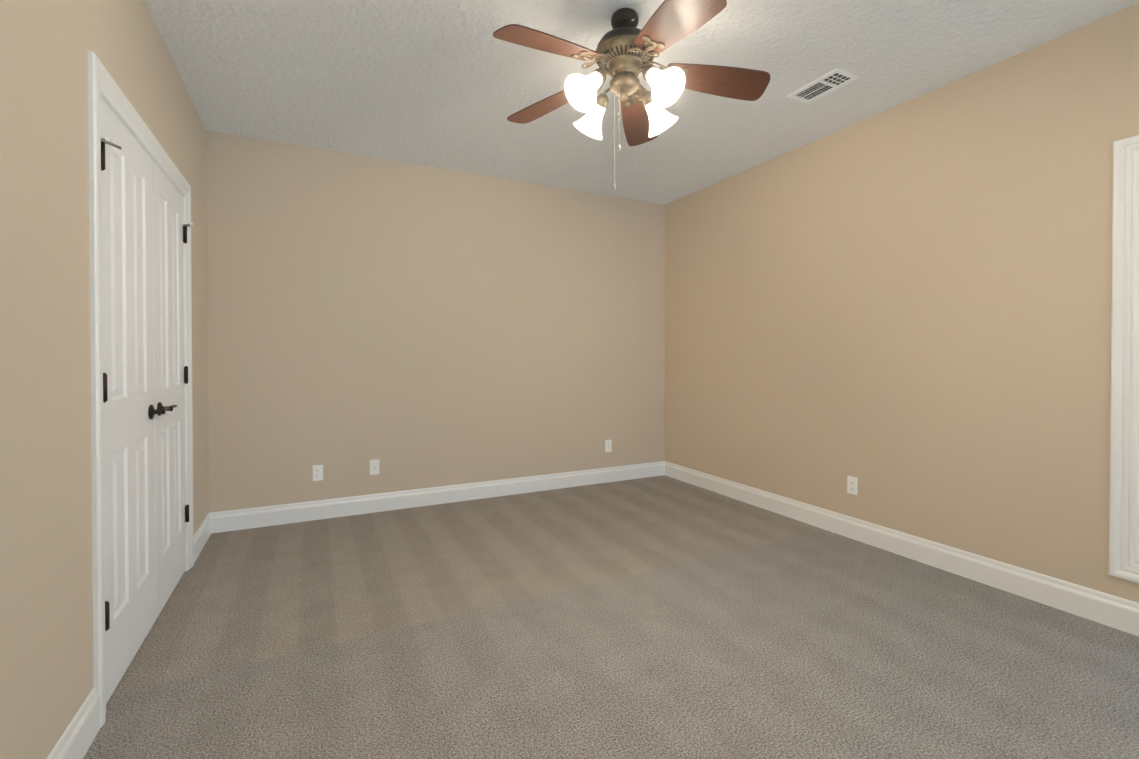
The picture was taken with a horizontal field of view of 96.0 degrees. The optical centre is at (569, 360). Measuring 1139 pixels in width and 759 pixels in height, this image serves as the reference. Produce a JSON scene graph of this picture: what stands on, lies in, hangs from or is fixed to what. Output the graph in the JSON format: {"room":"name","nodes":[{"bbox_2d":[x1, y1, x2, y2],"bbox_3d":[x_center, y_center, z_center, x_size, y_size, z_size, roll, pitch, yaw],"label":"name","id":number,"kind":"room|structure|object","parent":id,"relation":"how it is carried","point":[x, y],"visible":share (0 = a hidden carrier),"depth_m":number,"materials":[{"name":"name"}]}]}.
{"room":"empty bedroom","nodes":[
{"label":"empty bedroom","id":0,"kind":"room"},
{"bbox_2d":[0,0,208,758],"bbox_3d":[-1.465,-0.170,1.363,0.120,2.740,4.700,0,1,-27],"label":"wall","id":1,"kind":"structure","parent":0,"point":[46,631],"depth_m":1.42,"materials":[{"name":"beige paint"}]},
{"bbox_2d":[47,687,99,758],"bbox_3d":[-0.950,1.139,0.500,0.015,0.140,2.612,0,1,-27],"label":"baseboard","id":2,"kind":"structure","parent":1,"relation":"attached to","point":[83,727],"depth_m":1.54,"materials":[{"name":"white wood"}]},
{"bbox_2d":[100,96,169,703],"bbox_3d":[-1.729,0.139,2.044,0.090,2.085,0.725,0,1,-27],"label":"closet door","id":3,"kind":"structure","parent":1,"relation":"in","point":[130,411],"depth_m":1.99,"materials":[{"name":"white wood"}]},
{"bbox_2d":[88,50,193,727],"bbox_3d":[-1.913,0.095,2.283,0.139,2.191,1.460,0,1,-27],"label":"door frame","id":4,"kind":"structure","parent":1,"relation":"attached to","point":[102,82],"depth_m":1.68,"materials":[{"name":"white wood"}]},
{"bbox_2d":[152,160,192,618],"bbox_3d":[-2.015,0.133,2.615,0.090,2.085,0.633,0,1,-27],"label":"closet door","id":5,"kind":"structure","parent":1,"relation":"in","point":[170,370],"depth_m":2.56,"materials":[{"name":"white wood"}]},
{"bbox_2d":[194,512,214,562],"bbox_3d":[-2.317,1.111,3.231,0.015,0.140,0.580,0,1,-27],"label":"baseboard","id":6,"kind":"structure","parent":1,"relation":"attached to","point":[207,527],"depth_m":3.28,"materials":[{"name":"white wood"}]},
{"bbox_2d":[206,130,664,512],"bbox_3d":[-0.773,-0.201,4.404,4.080,2.740,0.120,0,1,-27],"label":"wall","id":7,"kind":"structure","parent":0,"point":[409,326],"depth_m":4.10,"materials":[{"name":"beige paint"}]},
{"bbox_2d":[313,465,322,480],"bbox_3d":[-1.862,0.830,3.798,0.070,0.115,0.009,0,1,-27],"label":"outlet","id":8,"kind":"object","parent":7,"relation":"attached to","point":[317,472],"visible":1,"depth_m":3.79,"materials":[{"name":"white plastic"}]},
{"bbox_2d":[370,459,378,474],"bbox_3d":[-1.507,0.825,3.971,0.070,0.115,0.017,0,1,-27],"label":"outlet","id":9,"kind":"object","parent":7,"relation":"attached to","point":[374,467],"visible":1,"depth_m":3.97,"materials":[{"name":"white plastic"}]},
{"bbox_2d":[215,461,662,532],"bbox_3d":[-0.757,1.099,4.351,3.810,0.140,0.015,0,1,-27],"label":"baseboard","id":10,"kind":"structure","parent":7,"relation":"attached to","point":[240,519],"depth_m":4.11,"materials":[{"name":"white wood"}]},
{"bbox_2d":[605,440,611,451],"bbox_3d":[0.373,0.817,4.917,0.070,0.115,0.009,0,1,-27],"label":"outlet","id":11,"kind":"object","parent":7,"relation":"attached to","point":[608,445],"visible":1,"depth_m":4.92,"materials":[{"name":"white plastic"}]},
{"bbox_2d":[83,475,1138,758],"bbox_3d":[0.306,1.216,2.264,4.080,0.050,4.940,0,1,-27],"label":"floor","id":12,"kind":"structure","parent":0,"point":[659,617],"depth_m":2.13,"materials":[{"name":"carpet"}]},
{"bbox_2d":[144,0,1138,204],"bbox_3d":[0.306,-1.574,2.235,4.080,0.050,4.940,0,1,-27],"label":"ceiling","id":13,"kind":"structure","parent":0,"point":[449,84],"depth_m":2.75,"materials":[{"name":"white paint"}]},
{"bbox_2d":[493,0,769,189],"bbox_3d":[0.246,-1.161,2.274,1.244,0.776,1.230,0,1,-27],"label":"ceiling fan","id":14,"kind":"object","parent":13,"relation":"hanging from","point":[625,53],"visible":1,"depth_m":2.24,"materials":[{"name":"brown wood"}]},
{"bbox_2d":[786,68,860,103],"bbox_3d":[1.432,-1.552,2.911,0.190,0.007,0.335,0,1,-27],"label":"ceiling vent","id":15,"kind":"object","parent":13,"relation":"in","point":[828,83],"visible":1,"depth_m":2.90,"materials":[{"name":"white metal"}]},
{"bbox_2d":[665,3,1138,602],"bbox_3d":[2.076,-0.188,3.136,0.120,2.740,4.700,0,1,-27],"label":"wall","id":16,"kind":"structure","parent":0,"point":[901,313],"depth_m":2.95,"materials":[{"name":"beige paint"}]},
{"bbox_2d":[847,476,857,494],"bbox_3d":[1.875,0.827,3.404,0.009,0.115,0.070,0,1,-27],"label":"outlet","id":17,"kind":"object","parent":16,"relation":"attached to","point":[852,485],"visible":1,"depth_m":3.40,"materials":[{"name":"white plastic"}]},
{"bbox_2d":[663,461,1138,635],"bbox_3d":[2.015,1.112,3.119,0.015,0.140,4.700,0,1,-27],"label":"baseboard","id":18,"kind":"structure","parent":16,"relation":"attached to","point":[1122,614],"depth_m":2.89,"materials":[{"name":"white wood"}]},
{"bbox_2d":[1108,135,1138,582],"bbox_3d":[2.658,-0.002,1.818,0.021,1.935,1.060,0,1,-27],"label":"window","id":19,"kind":"structure","parent":16,"relation":"in","point":[1124,493],"depth_m":2.25,"materials":[{"name":"white"}]}
]}

